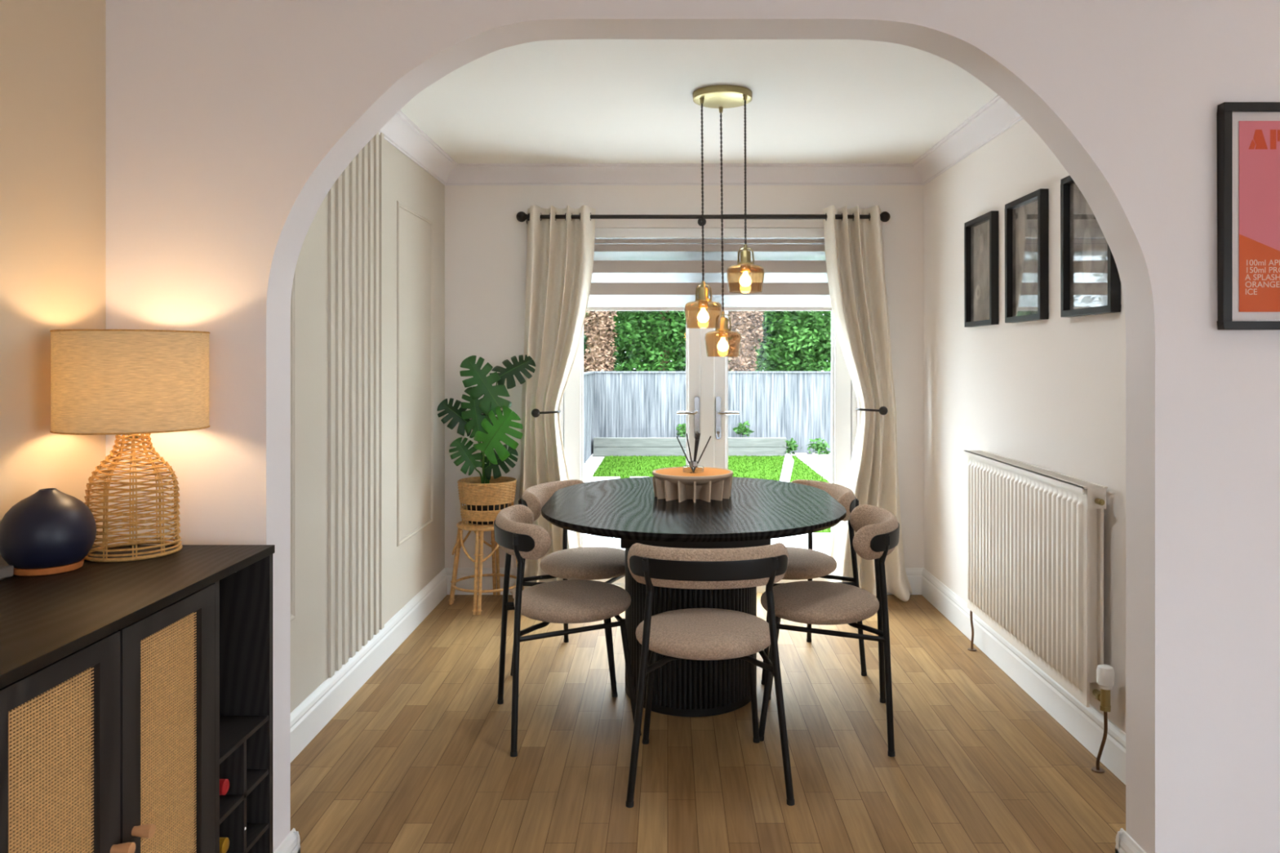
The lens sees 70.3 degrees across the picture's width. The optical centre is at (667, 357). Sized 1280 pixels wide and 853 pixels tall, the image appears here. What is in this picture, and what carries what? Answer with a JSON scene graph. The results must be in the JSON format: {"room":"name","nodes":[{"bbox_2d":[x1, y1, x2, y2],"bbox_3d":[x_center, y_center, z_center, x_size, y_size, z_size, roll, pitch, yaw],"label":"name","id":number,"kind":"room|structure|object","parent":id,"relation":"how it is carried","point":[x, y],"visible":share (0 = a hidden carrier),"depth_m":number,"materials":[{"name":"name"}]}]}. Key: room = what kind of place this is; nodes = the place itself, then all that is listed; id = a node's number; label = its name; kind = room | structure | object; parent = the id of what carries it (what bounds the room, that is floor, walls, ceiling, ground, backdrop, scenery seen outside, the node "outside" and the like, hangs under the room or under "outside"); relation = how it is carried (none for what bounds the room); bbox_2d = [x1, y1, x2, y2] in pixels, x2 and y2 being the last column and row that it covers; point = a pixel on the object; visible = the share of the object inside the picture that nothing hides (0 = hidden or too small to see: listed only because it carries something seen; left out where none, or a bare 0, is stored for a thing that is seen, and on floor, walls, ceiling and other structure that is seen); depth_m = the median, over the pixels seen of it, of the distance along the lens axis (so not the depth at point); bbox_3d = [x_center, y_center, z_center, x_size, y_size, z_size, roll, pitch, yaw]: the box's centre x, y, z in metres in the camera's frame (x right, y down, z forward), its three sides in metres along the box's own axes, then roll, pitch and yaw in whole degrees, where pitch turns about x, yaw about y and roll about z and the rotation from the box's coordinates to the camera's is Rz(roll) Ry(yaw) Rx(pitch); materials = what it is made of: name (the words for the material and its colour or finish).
{"room":"dining room","nodes":[
{"label":"dining room","id":0,"kind":"room"},
{"bbox_2d":[0,0,105,564],"bbox_3d":[-1.383,0.070,-0.393,0.150,2.500,5.015,0,0,0],"label":"wall","id":1,"kind":"structure","parent":0,"point":[52,52],"depth_m":1.91,"materials":[{"name":"beige paint"}]},
{"bbox_2d":[290,131,444,712],"bbox_3d":[-1.315,0.070,3.713,0.161,2.500,2.927,0,0,0],"label":"wall","id":2,"kind":"structure","parent":0,"point":[367,300],"depth_m":3.70,"materials":[{"name":"beige paint"}]},
{"bbox_2d":[290,568,447,762],"bbox_3d":[-1.237,1.247,3.663,0.018,0.146,2.827,0,0,0],"label":"baseboard","id":3,"kind":"structure","parent":2,"relation":"attached to","point":[308,719],"depth_m":3.62,"materials":[{"name":"white wood"}]},
{"bbox_2d":[378,110,457,185],"bbox_3d":[-1.198,-1.014,3.663,0.096,0.102,2.827,0,0,0],"label":"crown molding","id":4,"kind":"structure","parent":2,"relation":"attached to","point":[400,131],"depth_m":4.38,"materials":[{"name":"white paint"}]},
{"bbox_2d":[444,185,924,568],"bbox_3d":[0.093,0.070,5.217,2.878,2.500,0.280,0,0,0],"label":"wall","id":5,"kind":"structure","parent":0,"point":[486,243],"depth_m":5.08,"materials":[{"name":"white paint"}]},
{"bbox_2d":[444,568,516,595],"bbox_3d":[-0.936,1.247,5.068,0.619,0.146,0.018,0,0,0],"label":"baseboard","id":6,"kind":"structure","parent":5,"relation":"attached to","point":[487,582],"depth_m":5.06,"materials":[{"name":"white wood"}]},
{"bbox_2d":[531,408,560,417],"bbox_3d":[-0.661,0.300,4.988,0.154,0.048,0.178,0,0,0],"label":"curtain holdback","id":7,"kind":"object","parent":5,"relation":"attached to","point":[535,412],"visible":0.94,"depth_m":4.91,"materials":[{"name":"black metal"}]},
{"bbox_2d":[564,311,714,584],"bbox_3d":[-0.162,0.305,5.176,0.859,1.979,0.122,0,0,0],"label":"door","id":8,"kind":"structure","parent":5,"relation":"in","point":[700,368],"depth_m":5.18,"materials":[{"name":"white plastic"}]},
{"bbox_2d":[444,163,923,185],"bbox_3d":[0.093,-1.014,5.029,2.678,0.102,0.096,0,0,0],"label":"crown molding","id":9,"kind":"structure","parent":5,"relation":"attached to","point":[464,174],"depth_m":5.05,"materials":[{"name":"white paint"}]},
{"bbox_2d":[515,211,890,226],"bbox_3d":[0.195,-0.769,5.020,2.055,0.069,0.114,0,0,0],"label":"curtain rod","id":10,"kind":"object","parent":5,"relation":"attached to","point":[522,216],"visible":0.83,"depth_m":4.98,"materials":[{"name":"black metal"}]},
{"bbox_2d":[509,204,595,599],"bbox_3d":[-0.633,0.242,4.944,0.468,2.133,0.208,0,0,0],"label":"curtain","id":11,"kind":"object","parent":10,"relation":"hanging from","point":[560,252],"visible":0.82,"depth_m":4.98,"materials":[{"name":"beige fabric"}]},
{"bbox_2d":[822,204,911,601],"bbox_3d":[1.104,0.242,4.946,0.492,2.133,0.205,0,0,0],"label":"curtain","id":12,"kind":"object","parent":10,"relation":"hanging from","point":[855,256],"visible":0.88,"depth_m":4.97,"materials":[{"name":"beige fabric"}]},
{"bbox_2d":[559,381,857,593],"bbox_3d":[0.225,0.304,5.232,1.712,2.072,0.130,0,0,0],"label":"door frame","id":13,"kind":"structure","parent":5,"relation":"attached to","point":[760,589],"depth_m":5.17,"materials":[{"name":"white plastic"}]},
{"bbox_2d":[586,227,831,311],"bbox_3d":[0.225,-0.495,5.116,1.680,0.462,0.072,0,0,0],"label":"roller blind","id":14,"kind":"object","parent":5,"relation":"attached to","point":[634,268],"visible":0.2,"depth_m":5.11,"materials":[{"name":"white fabric"}]},
{"bbox_2d":[714,311,851,583],"bbox_3d":[0.654,0.305,5.176,0.786,1.979,0.122,0,0,0],"label":"door","id":15,"kind":"structure","parent":5,"relation":"in","point":[841,380],"depth_m":5.18,"materials":[{"name":"white plastic"}]},
{"bbox_2d":[855,406,888,415],"bbox_3d":[1.111,0.287,4.988,0.163,0.048,0.178,0,0,0],"label":"curtain holdback","id":16,"kind":"object","parent":5,"relation":"attached to","point":[883,411],"visible":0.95,"depth_m":4.91,"materials":[{"name":"black metal"}]},
{"bbox_2d":[887,568,923,595],"bbox_3d":[1.255,1.247,5.068,0.355,0.146,0.018,0,0,0],"label":"baseboard","id":17,"kind":"structure","parent":5,"relation":"attached to","point":[913,575],"depth_m":5.06,"materials":[{"name":"white wood"}]},
{"bbox_2d":[105,0,1279,852],"bbox_3d":[0.721,0.045,2.183,4.258,2.550,0.135,0,0,0],"label":"wall","id":18,"kind":"structure","parent":0,"point":[229,124],"depth_m":2.12,"materials":[{"name":"white paint"}]},
{"bbox_2d":[273,828,300,852],"bbox_3d":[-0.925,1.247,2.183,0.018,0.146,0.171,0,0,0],"label":"baseboard","id":19,"kind":"structure","parent":18,"relation":"attached to","point":[290,844],"depth_m":2.22,"materials":[{"name":"white wood"}]},
{"bbox_2d":[1115,831,1122,852],"bbox_3d":[1.274,1.247,2.259,0.315,0.146,0.018,0,0,0],"label":"baseboard","id":20,"kind":"structure","parent":18,"relation":"attached to","point":[1118,833],"depth_m":2.26,"materials":[{"name":"white wood"}]},
{"bbox_2d":[1115,828,1146,852],"bbox_3d":[1.126,1.247,2.183,0.018,0.146,0.171,0,0,0],"label":"baseboard","id":21,"kind":"structure","parent":18,"relation":"attached to","point":[1126,844],"depth_m":2.22,"materials":[{"name":"white wood"}]},
{"bbox_2d":[1216,102,1279,329],"bbox_3d":[1.475,-0.327,2.101,0.395,0.523,0.026,0,0,0],"label":"framed poster","id":22,"kind":"object","parent":18,"relation":"attached to","point":[1248,133],"visible":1,"depth_m":2.10,"materials":[{"name":"black paper"}]},
{"bbox_2d":[1238,120,1279,311],"bbox_3d":[1.475,-0.327,2.100,0.309,0.441,0.002,0,0,0],"label":"print","id":23,"kind":"object","parent":22,"relation":"attached to","point":[1259,141],"depth_m":2.10,"materials":[{"name":"orange"}]},
{"bbox_2d":[400,39,997,163],"bbox_3d":[0.093,-1.125,3.713,2.878,0.120,2.927,0,0,0],"label":"ceiling","id":24,"kind":"structure","parent":0,"point":[559,100],"depth_m":3.83,"materials":[{"name":"white paint"}]},
{"bbox_2d":[684,84,764,356],"bbox_3d":[0.251,-0.535,3.663,0.320,1.060,0.307,0,0,24],"label":"pendant light","id":25,"kind":"object","parent":24,"relation":"hanging from","point":[721,97],"visible":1,"depth_m":3.62,"materials":[{"name":"gold metal"}]},
{"bbox_2d":[290,593,1125,852],"bbox_3d":[0.721,1.380,1.073,4.358,0.120,8.047,0,0,0],"label":"floor","id":26,"kind":"structure","parent":0,"point":[418,760],"depth_m":3.00,"materials":[{"name":"brown wood"}]},
{"bbox_2d":[0,545,275,852],"bbox_3d":[-1.060,0.869,1.478,0.421,0.903,1.095,0,0,0],"label":"sideboard","id":27,"kind":"object","parent":26,"relation":"on","point":[129,690],"visible":0.98,"depth_m":1.58,"materials":[{"name":"black wood"}]},
{"bbox_2d":[0,564,13,580],"bbox_3d":[-1.268,0.405,1.700,0.050,0.022,0.060,0,0,0],"label":"phone stand","id":28,"kind":"object","parent":27,"relation":"on","point":[6,571],"visible":1,"depth_m":1.71,"materials":[{"name":"grey plastic"}]},
{"bbox_2d":[0,488,96,576],"bbox_3d":[-1.219,0.338,1.787,0.162,0.158,0.162,0,0,0],"label":"diffuser","id":29,"kind":"object","parent":27,"relation":"on","point":[50,531],"visible":0.99,"depth_m":1.74,"materials":[{"name":"blue ceramic"}]},
{"bbox_2d":[49,328,209,562],"bbox_3d":[-1.143,0.180,1.943,0.294,0.474,0.294,0,0,-3],"label":"table lamp","id":30,"kind":"object","parent":27,"relation":"on","point":[131,383],"visible":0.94,"depth_m":1.85,"materials":[{"name":"fabric"}]},
{"bbox_2d":[84,433,181,558],"bbox_3d":[-1.143,0.285,1.943,0.184,0.261,0.183,0,0,0],"label":"lamp base","id":31,"kind":"object","parent":30,"relation":"attached to","point":[113,466],"depth_m":1.91,"materials":[{"name":"wicker"}]},
{"bbox_2d":[219,778,229,795],"bbox_3d":[-1.042,0.871,1.842,0.296,0.076,0.076,0,0,0],"label":"wine bottle","id":32,"kind":"object","parent":27,"relation":"on","point":[224,783],"visible":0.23,"depth_m":1.83,"materials":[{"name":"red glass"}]},
{"bbox_2d":[219,837,229,852],"bbox_3d":[-1.042,0.990,1.842,0.296,0.076,0.076,0,0,0],"label":"wine bottle","id":33,"kind":"object","parent":27,"relation":"on","point":[224,842],"visible":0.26,"depth_m":1.84,"materials":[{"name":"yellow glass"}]},
{"bbox_2d":[219,715,268,764],"bbox_3d":[-1.071,0.795,1.895,0.379,0.010,0.224,0,0,0],"label":"shelf","id":34,"kind":"object","parent":27,"relation":"attached to","point":[234,730],"depth_m":1.93,"materials":[{"name":"black wood"}]},
{"bbox_2d":[219,768,268,824],"bbox_3d":[-1.071,0.914,1.895,0.379,0.010,0.224,0,0,0],"label":"shelf","id":35,"kind":"object","parent":27,"relation":"attached to","point":[235,797],"depth_m":1.89,"materials":[{"name":"black wood"}]},
{"bbox_2d":[226,822,268,852],"bbox_3d":[-1.071,1.033,1.895,0.379,0.010,0.224,0,0,0],"label":"shelf","id":36,"kind":"object","parent":27,"relation":"attached to","point":[255,831],"depth_m":1.96,"materials":[{"name":"black wood"}]},
{"bbox_2d":[448,520,524,615],"bbox_3d":[-0.965,1.101,4.862,0.370,0.441,0.370,0,0,39],"label":"plant stand","id":37,"kind":"object","parent":26,"relation":"on","point":[478,574],"visible":0.56,"depth_m":4.75,"materials":[{"name":"wicker"}]},
{"bbox_2d":[457,475,516,527],"bbox_3d":[-0.965,0.767,4.862,0.310,0.229,0.311,0,0,5],"label":"basket","id":38,"kind":"object","parent":37,"relation":"on","point":[500,491],"visible":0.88,"depth_m":4.74,"materials":[{"name":"wicker"}]},
{"bbox_2d":[436,355,535,524],"bbox_3d":[-0.958,0.428,4.821,0.518,0.891,0.312,0,0,14],"label":"monstera plant","id":39,"kind":"object","parent":38,"relation":"in","point":[488,428],"visible":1,"depth_m":4.79,"materials":[{"name":"green plant"}]},
{"bbox_2d":[493,504,641,757],"bbox_3d":[-0.380,0.940,3.299,0.500,0.762,0.505,0,0,-16],"label":"dining chair","id":40,"kind":"object","parent":26,"relation":"on","point":[570,601],"visible":0.99,"depth_m":3.15,"materials":[{"name":"beige fabric"}]},
{"bbox_2d":[510,480,625,681],"bbox_3d":[-0.366,0.940,3.929,0.500,0.762,0.505,0,0,21],"label":"dining chair","id":41,"kind":"object","parent":26,"relation":"on","point":[586,563],"visible":0.58,"depth_m":3.80,"materials":[{"name":"beige fabric"}]},
{"bbox_2d":[541,476,846,717],"bbox_3d":[0.098,0.945,3.662,1.156,0.750,1.445,0,0,0],"label":"dining table","id":42,"kind":"object","parent":26,"relation":"on","point":[757,511],"visible":0.71,"depth_m":3.36,"materials":[{"name":"black wood"}]},
{"bbox_2d":[652,466,733,502],"bbox_3d":[0.102,0.518,3.729,0.332,0.104,0.332,0,0,0],"label":"fruit bowl","id":43,"kind":"object","parent":42,"relation":"on","point":[671,483],"visible":0.98,"depth_m":3.64,"materials":[{"name":"beige wood"}]},
{"bbox_2d":[676,432,711,473],"bbox_3d":[0.108,0.403,3.715,0.106,0.191,0.104,0,0,39],"label":"reed diffuser","id":44,"kind":"object","parent":43,"relation":"in","point":[694,464],"visible":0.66,"depth_m":3.72,"materials":[{"name":"clear glass"}]},
{"bbox_2d":[682,465,703,471],"bbox_3d":[0.105,0.469,3.729,0.086,0.060,0.086,0,0,0],"label":"glass bottle","id":45,"kind":"object","parent":44,"relation":"on","point":[694,467],"depth_m":3.73,"materials":[{"name":"clear glass"}]},
{"bbox_2d":[626,542,794,808],"bbox_3d":[0.118,0.940,2.884,0.506,0.762,0.500,0,0,-1],"label":"dining chair","id":46,"kind":"object","parent":26,"relation":"on","point":[692,633],"visible":1,"depth_m":2.70,"materials":[{"name":"beige fabric"}]},
{"bbox_2d":[760,479,866,684],"bbox_3d":[0.544,0.940,3.934,0.500,0.762,0.505,0,0,-20],"label":"dining chair","id":47,"kind":"object","parent":26,"relation":"on","point":[808,564],"visible":0.52,"depth_m":3.80,"materials":[{"name":"beige fabric"}]},
{"bbox_2d":[759,504,899,756],"bbox_3d":[0.584,0.940,3.286,0.500,0.762,0.505,0,0,10],"label":"dining chair","id":48,"kind":"object","parent":26,"relation":"on","point":[877,529],"visible":0.99,"depth_m":3.13,"materials":[{"name":"beige fabric"}]},
{"bbox_2d":[924,118,1125,733],"bbox_3d":[1.507,0.070,3.713,0.150,2.500,2.927,0,0,0],"label":"wall","id":49,"kind":"structure","parent":0,"point":[1050,393],"depth_m":3.75,"materials":[{"name":"white paint"}]},
{"bbox_2d":[911,94,1022,185],"bbox_3d":[1.384,-1.014,3.663,0.096,0.102,2.827,0,0,0],"label":"crown molding","id":50,"kind":"structure","parent":49,"relation":"attached to","point":[997,116],"depth_m":4.20,"materials":[{"name":"white paint"}]},
{"bbox_2d":[964,210,999,327],"bbox_3d":[1.415,-0.390,4.105,0.033,0.491,0.359,0,0,0],"label":"framed photograph","id":51,"kind":"object","parent":49,"relation":"attached to","point":[980,233],"visible":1,"depth_m":4.10,"materials":[{"name":"black wood"}]},
{"bbox_2d":[970,218,989,321],"bbox_3d":[1.426,-0.390,4.105,0.008,0.447,0.312,0,0,0],"label":"print","id":52,"kind":"object","parent":51,"relation":"attached to","point":[980,231],"depth_m":4.14},
{"bbox_2d":[921,568,1125,785],"bbox_3d":[1.423,1.247,3.663,0.018,0.146,2.827,0,0,0],"label":"baseboard","id":53,"kind":"structure","parent":49,"relation":"attached to","point":[1086,725],"depth_m":3.48,"materials":[{"name":"white wood"}]},
{"bbox_2d":[1004,188,1048,323],"bbox_3d":[1.415,-0.390,3.590,0.033,0.491,0.360,0,0,0],"label":"framed photograph","id":54,"kind":"object","parent":49,"relation":"attached to","point":[1027,216],"visible":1,"depth_m":3.58,"materials":[{"name":"black"}]},
{"bbox_2d":[1012,198,1037,316],"bbox_3d":[1.426,-0.390,3.590,0.008,0.447,0.313,0,0,0],"label":"print","id":55,"kind":"object","parent":54,"relation":"attached to","point":[1024,215],"depth_m":3.62},
{"bbox_2d":[964,449,1114,773],"bbox_3d":[1.373,0.868,3.475,0.081,0.906,1.295,0,0,0],"label":"radiator","id":56,"kind":"object","parent":49,"relation":"attached to","point":[1035,534],"visible":1,"depth_m":3.23,"materials":[{"name":"white metal"}]},
{"bbox_2d":[964,449,1107,493],"bbox_3d":[1.373,0.426,3.501,0.081,0.022,1.170,0,0,0],"label":"grille","id":57,"kind":"object","parent":56,"relation":"attached to","point":[1058,481],"depth_m":3.34,"materials":[{"name":"white metal"}]},
{"bbox_2d":[1060,175,1121,317],"bbox_3d":[1.415,-0.390,3.051,0.033,0.491,0.369,0,0,0],"label":"framed photograph","id":58,"kind":"object","parent":49,"relation":"attached to","point":[1091,282],"visible":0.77,"depth_m":3.11,"materials":[{"name":"black"}]},
{"bbox_2d":[1070,182,1107,310],"bbox_3d":[1.426,-0.390,3.051,0.008,0.447,0.322,0,0,0],"label":"print","id":59,"kind":"object","parent":58,"relation":"attached to","point":[1088,243],"depth_m":3.09},
{"label":"outside","id":60,"kind":"structure","parent":0,"visible":0},
{"bbox_3d":[0.000,1.826,31.157,80.000,0.388,57.685,0,0,0],"label":"ground","id":61,"kind":"structure","parent":60,"visible":0},
{"bbox_2d":[583,333,586,348],"bbox_3d":[-3.487,-1.417,18.561,3.886,6.104,2.960,0,0,0],"label":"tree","id":62,"kind":"object","parent":61,"relation":"on","point":[584,336],"visible":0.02,"depth_m":18.57,"materials":[{"name":"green plant"}]},
{"bbox_2d":[583,371,594,464],"bbox_3d":[-1.294,0.923,10.730,0.120,1.394,9.140,0,0,0],"label":"fence","id":63,"kind":"object","parent":61,"relation":"on","point":[588,375],"visible":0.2,"depth_m":14.31,"materials":[{"name":"grey wood"}]},
{"bbox_2d":[583,311,617,372],"bbox_3d":[-1.337,-1.022,17.224,0.809,5.311,0.788,0,0,27],"label":"trunk","id":64,"kind":"object","parent":61,"relation":"on","point":[599,357],"visible":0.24,"depth_m":17.05,"materials":[{"name":"brown plant"}]},
{"bbox_2d":[583,311,685,371],"bbox_3d":[-1.723,-2.073,23.427,5.306,7.414,3.694,0,0,0],"label":"tree","id":65,"kind":"object","parent":61,"relation":"on","point":[585,340],"visible":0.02,"depth_m":22.73,"materials":[{"name":"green plant"}]},
{"bbox_2d":[585,311,733,371],"bbox_3d":[-0.079,-1.772,18.988,3.823,6.813,2.948,0,0,8],"label":"hedge","id":66,"kind":"object","parent":61,"relation":"on","point":[660,347],"visible":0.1,"depth_m":18.35,"materials":[{"name":"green plant"}]},
{"bbox_2d":[583,453,831,483],"bbox_3d":[0.975,1.722,12.000,4.550,0.196,7.200,0,0,0],"label":"gravel bed","id":67,"kind":"object","parent":61,"relation":"on","point":[821,464],"visible":0.07,"depth_m":13.99,"materials":[{"name":"white gravel"}]},
{"bbox_2d":[593,447,685,456],"bbox_3d":[-0.300,1.545,14.960,1.840,0.150,0.120,0,0,0],"label":"sleeper","id":68,"kind":"object","parent":67,"relation":"on","point":[597,451],"visible":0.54,"depth_m":14.90,"materials":[{"name":"grey wood"}]},
{"bbox_2d":[593,437,685,447],"bbox_3d":[-0.300,1.390,14.960,1.840,0.150,0.120,0,0,0],"label":"sleeper","id":69,"kind":"object","parent":68,"relation":"on","point":[597,442],"visible":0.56,"depth_m":14.90,"materials":[{"name":"grey wood"}]},
{"bbox_2d":[592,371,831,453],"bbox_3d":[1.048,0.923,15.330,4.704,1.394,0.120,0,0,0],"label":"fence","id":70,"kind":"object","parent":67,"relation":"on","point":[795,405],"visible":0.5,"depth_m":15.29,"materials":[{"name":"grey wood"}]},
{"bbox_2d":[728,447,786,456],"bbox_3d":[1.295,1.545,14.960,1.310,0.150,0.120,0,0,0],"label":"sleeper","id":71,"kind":"object","parent":67,"relation":"on","point":[762,451],"visible":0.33,"depth_m":14.90,"materials":[{"name":"grey wood"}]},
{"bbox_2d":[728,437,786,447],"bbox_3d":[1.295,1.390,14.960,1.310,0.150,0.120,0,0,0],"label":"sleeper","id":72,"kind":"object","parent":71,"relation":"on","point":[732,442],"visible":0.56,"depth_m":14.90,"materials":[{"name":"grey wood"}]},
{"bbox_2d":[784,438,798,454],"bbox_3d":[2.002,1.472,14.960,0.327,0.304,0.183,0,0,0],"label":"plant","id":73,"kind":"object","parent":67,"relation":"on","point":[792,446],"visible":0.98,"depth_m":14.93,"materials":[{"name":"green plant"}]},
{"bbox_2d":[800,438,831,456],"bbox_3d":[2.466,1.471,14.951,0.562,0.307,0.217,0,0,0],"label":"plant","id":74,"kind":"object","parent":67,"relation":"on","point":[821,446],"visible":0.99,"depth_m":14.94,"materials":[{"name":"green plant"}]},
{"bbox_3d":[0.365,1.540,15.135,3.170,0.360,0.230,0,0,0],"label":"soil","id":75,"kind":"object","parent":67,"relation":"on","visible":0},
{"bbox_2d":[675,423,685,437],"bbox_3d":[0.291,1.216,15.129,0.317,0.287,0.192,0,0,0],"label":"plant","id":76,"kind":"object","parent":75,"relation":"on","point":[682,426],"visible":0.58,"depth_m":15.10,"materials":[{"name":"green plant"}]},
{"bbox_2d":[732,420,755,437],"bbox_3d":[1.263,1.200,15.101,0.379,0.321,0.220,0,0,0],"label":"plant","id":77,"kind":"object","parent":75,"relation":"on","point":[741,428],"visible":0.98,"depth_m":15.10,"materials":[{"name":"green plant"}]},
{"bbox_2d":[591,454,831,533],"bbox_3d":[0.535,1.664,11.630,3.110,0.112,6.460,0,0,0],"label":"lawn","id":78,"kind":"structure","parent":61,"relation":"on","point":[796,464],"depth_m":13.34,"materials":[{"name":"green plant"}]},
{"bbox_2d":[624,533,831,555],"bbox_3d":[1.000,1.720,6.888,14.000,0.200,3.023,0,0,0],"label":"patio","id":79,"kind":"structure","parent":61,"relation":"on","point":[821,541],"depth_m":8.01,"materials":[{"name":"concrete"}]},
{"bbox_2d":[583,476,624,550],"bbox_3d":[-0.545,1.188,6.014,0.570,0.865,0.611,0,0,-3],"label":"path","id":80,"kind":"structure","parent":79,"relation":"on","point":[589,540],"depth_m":5.82,"materials":[{"name":"white concrete"}]},
{"bbox_2d":[770,454,794,544],"bbox_3d":[0.635,1.188,6.895,0.611,0.865,0.570,0,0,4],"label":"garden chair","id":81,"kind":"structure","parent":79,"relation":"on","point":[788,464],"depth_m":6.72,"materials":[{"name":"white stone"}]},
{"bbox_2d":[657,311,830,371],"bbox_3d":[2.169,-2.134,23.418,5.335,7.536,3.702,0,0,0],"label":"tree","id":82,"kind":"object","parent":61,"relation":"on","point":[766,329],"visible":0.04,"depth_m":22.58,"materials":[{"name":"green plant"}]},
{"bbox_2d":[728,311,764,371],"bbox_3d":[1.348,-1.053,17.203,0.828,5.374,0.808,0,0,-44],"label":"trunk","id":83,"kind":"object","parent":61,"relation":"on","point":[742,322],"visible":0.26,"depth_m":17.06,"materials":[{"name":"brown plant"}]},
{"bbox_2d":[748,311,831,371],"bbox_3d":[3.340,-1.825,18.934,3.854,6.918,3.104,0,0,-34],"label":"hedge","id":84,"kind":"object","parent":61,"relation":"on","point":[817,337],"visible":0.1,"depth_m":18.40,"materials":[{"name":"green plant"}]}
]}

